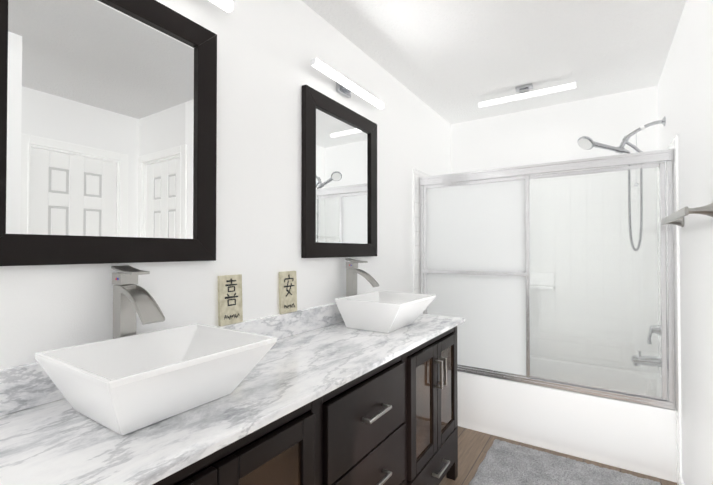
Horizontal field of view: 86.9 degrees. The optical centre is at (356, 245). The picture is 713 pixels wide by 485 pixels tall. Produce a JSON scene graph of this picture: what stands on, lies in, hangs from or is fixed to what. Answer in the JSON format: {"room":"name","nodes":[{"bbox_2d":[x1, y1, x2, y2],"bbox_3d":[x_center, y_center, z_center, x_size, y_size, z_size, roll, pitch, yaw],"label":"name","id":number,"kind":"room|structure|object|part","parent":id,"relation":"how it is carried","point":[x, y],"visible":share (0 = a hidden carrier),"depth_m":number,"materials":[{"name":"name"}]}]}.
{"room":"bathroom","nodes":[
{"label":"bathroom","id":0,"kind":"room"},
{"bbox_2d":[0,0,450,368],"bbox_3d":[-0.374,0.061,1.678,0.100,2.440,4.640,0,-1,33],"label":"wall","id":1,"kind":"structure","parent":0,"point":[268,51],"depth_m":1.56,"materials":[{"name":"white paint"}]},
{"bbox_2d":[0,0,216,265],"bbox_3d":[-0.685,-0.356,1.084,0.027,0.810,0.640,0,-1,33],"label":"mirror","id":2,"kind":"object","parent":1,"relation":"attached to","point":[108,131],"visible":0.98,"depth_m":1.05,"materials":[{"name":"black wood"}]},
{"bbox_2d":[208,0,232,12],"bbox_3d":[-0.649,-0.861,1.099,0.082,0.056,0.645,0,-1,33],"label":"light bar","id":3,"kind":"object","parent":1,"relation":"attached to","point":[226,6],"visible":1,"depth_m":1.32,"materials":[{"name":"white plastic"}]},
{"bbox_2d":[218,274,242,325],"bbox_3d":[-0.472,0.201,1.410,0.019,0.182,0.100,0,-1,33],"label":"plaque","id":4,"kind":"object","parent":1,"relation":"attached to","point":[230,310],"visible":1,"depth_m":1.40,"materials":[{"name":"stone"}]},
{"bbox_2d":[279,271,296,313],"bbox_3d":[-0.303,0.204,1.669,0.019,0.182,0.100,0,-1,33],"label":"plaque","id":5,"kind":"object","parent":1,"relation":"attached to","point":[287,291],"visible":1,"depth_m":1.66,"materials":[{"name":"stone"}]},
{"bbox_2d":[301,84,376,257],"bbox_3d":[-0.065,-0.344,2.034,0.027,0.810,0.665,0,-1,33],"label":"mirror","id":6,"kind":"object","parent":1,"relation":"attached to","point":[339,186],"visible":1,"depth_m":1.97,"materials":[{"name":"black wood"}]},
{"bbox_2d":[311,58,383,108],"bbox_3d":[-0.044,-0.850,2.026,0.082,0.056,0.645,0,-1,33],"label":"light bar","id":7,"kind":"object","parent":1,"relation":"attached to","point":[345,87],"visible":1,"depth_m":1.99,"materials":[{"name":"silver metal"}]},
{"bbox_2d":[413,168,429,293],"bbox_3d":[0.655,0.362,3.150,0.010,1.874,0.845,0,-1,33],"label":"tiled wall","id":8,"kind":"structure","parent":1,"relation":"attached to","point":[417,174],"depth_m":2.84,"materials":[{"name":"white tile"}]},
{"bbox_2d":[301,0,685,123],"bbox_3d":[0.644,-1.196,1.029,2.530,0.060,4.640,0,-1,33],"label":"ceiling","id":9,"kind":"structure","parent":0,"point":[452,61],"depth_m":2.17,"materials":[{"name":"white paint"}]},
{"bbox_2d":[478,82,575,106],"bbox_3d":[1.206,-1.105,2.704,0.645,0.082,0.056,0,-1,33],"label":"light bar","id":10,"kind":"object","parent":9,"relation":"attached to","point":[524,91],"visible":1,"depth_m":2.68,"materials":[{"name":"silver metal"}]},
{"bbox_2d":[451,86,657,372],"bbox_3d":[1.587,0.079,3.109,1.620,2.440,0.100,0,-1,33],"label":"wall","id":11,"kind":"structure","parent":0,"point":[552,133],"depth_m":3.04,"materials":[{"name":"white paint"}]},
{"bbox_2d":[530,272,554,289],"bbox_3d":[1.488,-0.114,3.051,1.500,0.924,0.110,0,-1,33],"label":"soap dish","id":12,"kind":"object","parent":11,"relation":"attached to","point":[539,282],"depth_m":3.04,"materials":[{"name":"white ceramic"}]},
{"bbox_2d":[529,167,658,372],"bbox_3d":[1.515,0.171,3.089,1.500,1.470,0.010,0,-1,33],"label":"tiled wall","id":13,"kind":"structure","parent":11,"relation":"attached to","point":[587,248],"depth_m":2.88,"materials":[{"name":"white tile"}]},
{"bbox_2d":[439,426,676,484],"bbox_3d":[0.644,1.304,1.000,2.530,0.060,4.640,0,-1,33],"label":"floor","id":14,"kind":"structure","parent":0,"point":[474,446],"depth_m":2.31,"materials":[{"name":"brown wood"}]},
{"bbox_2d":[0,303,464,484],"bbox_3d":[-0.152,0.786,1.412,0.547,0.985,2.020,0,-1,33],"label":"bathroom vanity","id":15,"kind":"object","parent":14,"relation":"on","point":[394,421],"depth_m":1.08,"materials":[{"name":"black wood"}]},
{"bbox_2d":[111,265,164,338],"bbox_3d":[-0.593,0.224,1.014,0.181,0.338,0.057,0,-1,33],"label":"faucet","id":16,"kind":"object","parent":15,"relation":"on","point":[131,298],"visible":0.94,"depth_m":1.02,"materials":[{"name":"silver metal"}]},
{"bbox_2d":[35,323,276,435],"bbox_3d":[-0.469,0.317,0.925,0.350,0.150,0.410,0,-1,33],"label":"sink","id":17,"kind":"object","parent":15,"relation":"in","point":[122,386],"visible":1,"depth_m":0.88,"materials":[{"name":"white ceramic"}]},
{"bbox_3d":[-0.160,0.357,1.422,0.529,0.127,2.020,0,-1,33],"label":"bathroom vanity top","id":18,"kind":"part","parent":15,"relation":"part of","materials":[{"name":"white stone"}]},
{"bbox_2d":[345,258,378,295],"bbox_3d":[0.027,0.235,1.964,0.181,0.338,0.057,0,-1,33],"label":"faucet","id":19,"kind":"object","parent":15,"relation":"on","point":[352,270],"visible":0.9,"depth_m":1.98,"materials":[{"name":"silver metal"}]},
{"bbox_2d":[335,291,435,332],"bbox_3d":[0.154,0.328,1.880,0.350,0.150,0.410,0,-1,33],"label":"sink","id":20,"kind":"object","parent":15,"relation":"in","point":[382,311],"visible":1,"depth_m":1.78,"materials":[{"name":"white ceramic"}]},
{"bbox_2d":[469,439,660,484],"bbox_3d":[1.087,1.271,1.968,0.876,0.027,0.696,0,-1,33],"label":"bath mat","id":21,"kind":"object","parent":14,"relation":"on","point":[504,463],"visible":1,"depth_m":2.11,"materials":[{"name":"grey fabric"}]},
{"bbox_2d":[457,355,676,482],"bbox_3d":[1.310,1.099,2.763,1.514,0.390,0.757,0,-1,33],"label":"bathtub","id":22,"kind":"object","parent":14,"relation":"on","point":[636,437],"visible":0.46,"depth_m":2.35,"materials":[{"name":"white ceramic"}]},
{"bbox_2d":[419,149,674,409],"bbox_3d":[1.116,0.185,2.477,1.496,1.428,0.064,0,-1,33],"label":"shower door","id":23,"kind":"structure","parent":22,"relation":"on","point":[475,247],"depth_m":2.52,"materials":[{"name":"glass"}]},
{"bbox_2d":[658,0,712,484],"bbox_3d":[1.740,0.065,1.953,0.100,2.440,1.670,0,-1,33],"label":"wall","id":24,"kind":"structure","parent":0,"point":[685,96],"depth_m":1.65,"materials":[{"name":"white paint"}]},
{"bbox_2d":[578,116,665,250],"bbox_3d":[1.755,-0.392,2.512,0.480,0.854,0.101,0,-1,33],"label":"shower head","id":25,"kind":"object","parent":24,"relation":"attached to","point":[586,143],"visible":0.73,"depth_m":2.48},
{"bbox_2d":[657,134,681,484],"bbox_3d":[1.919,0.352,2.325,0.010,1.874,0.845,0,-1,33],"label":"tiled wall","id":26,"kind":"structure","parent":24,"relation":"attached to","point":[673,145],"depth_m":2.01,"materials":[{"name":"white tile"}]},
{"bbox_2d":[631,324,660,366],"bbox_3d":[1.877,0.612,2.424,0.176,0.338,0.184,0,-1,33],"label":"tub faucet","id":27,"kind":"object","parent":26,"relation":"attached to","point":[652,359],"depth_m":2.40,"materials":[{"name":"silver metal"}]},
{"bbox_2d":[679,476,683,484],"bbox_3d":[1.462,1.238,1.616,0.012,0.085,0.825,0,-1,33],"label":"baseboard","id":28,"kind":"structure","parent":24,"relation":"attached to","point":[681,482],"depth_m":1.90,"materials":[{"name":"white wood"}]},
{"bbox_2d":[661,203,712,226],"bbox_3d":[1.413,-0.124,1.625,0.086,0.058,0.698,0,-1,33],"label":"towel bar","id":29,"kind":"object","parent":24,"relation":"attached to","point":[676,217],"visible":1,"depth_m":1.41,"materials":[{"name":"silver metal"}]}
]}

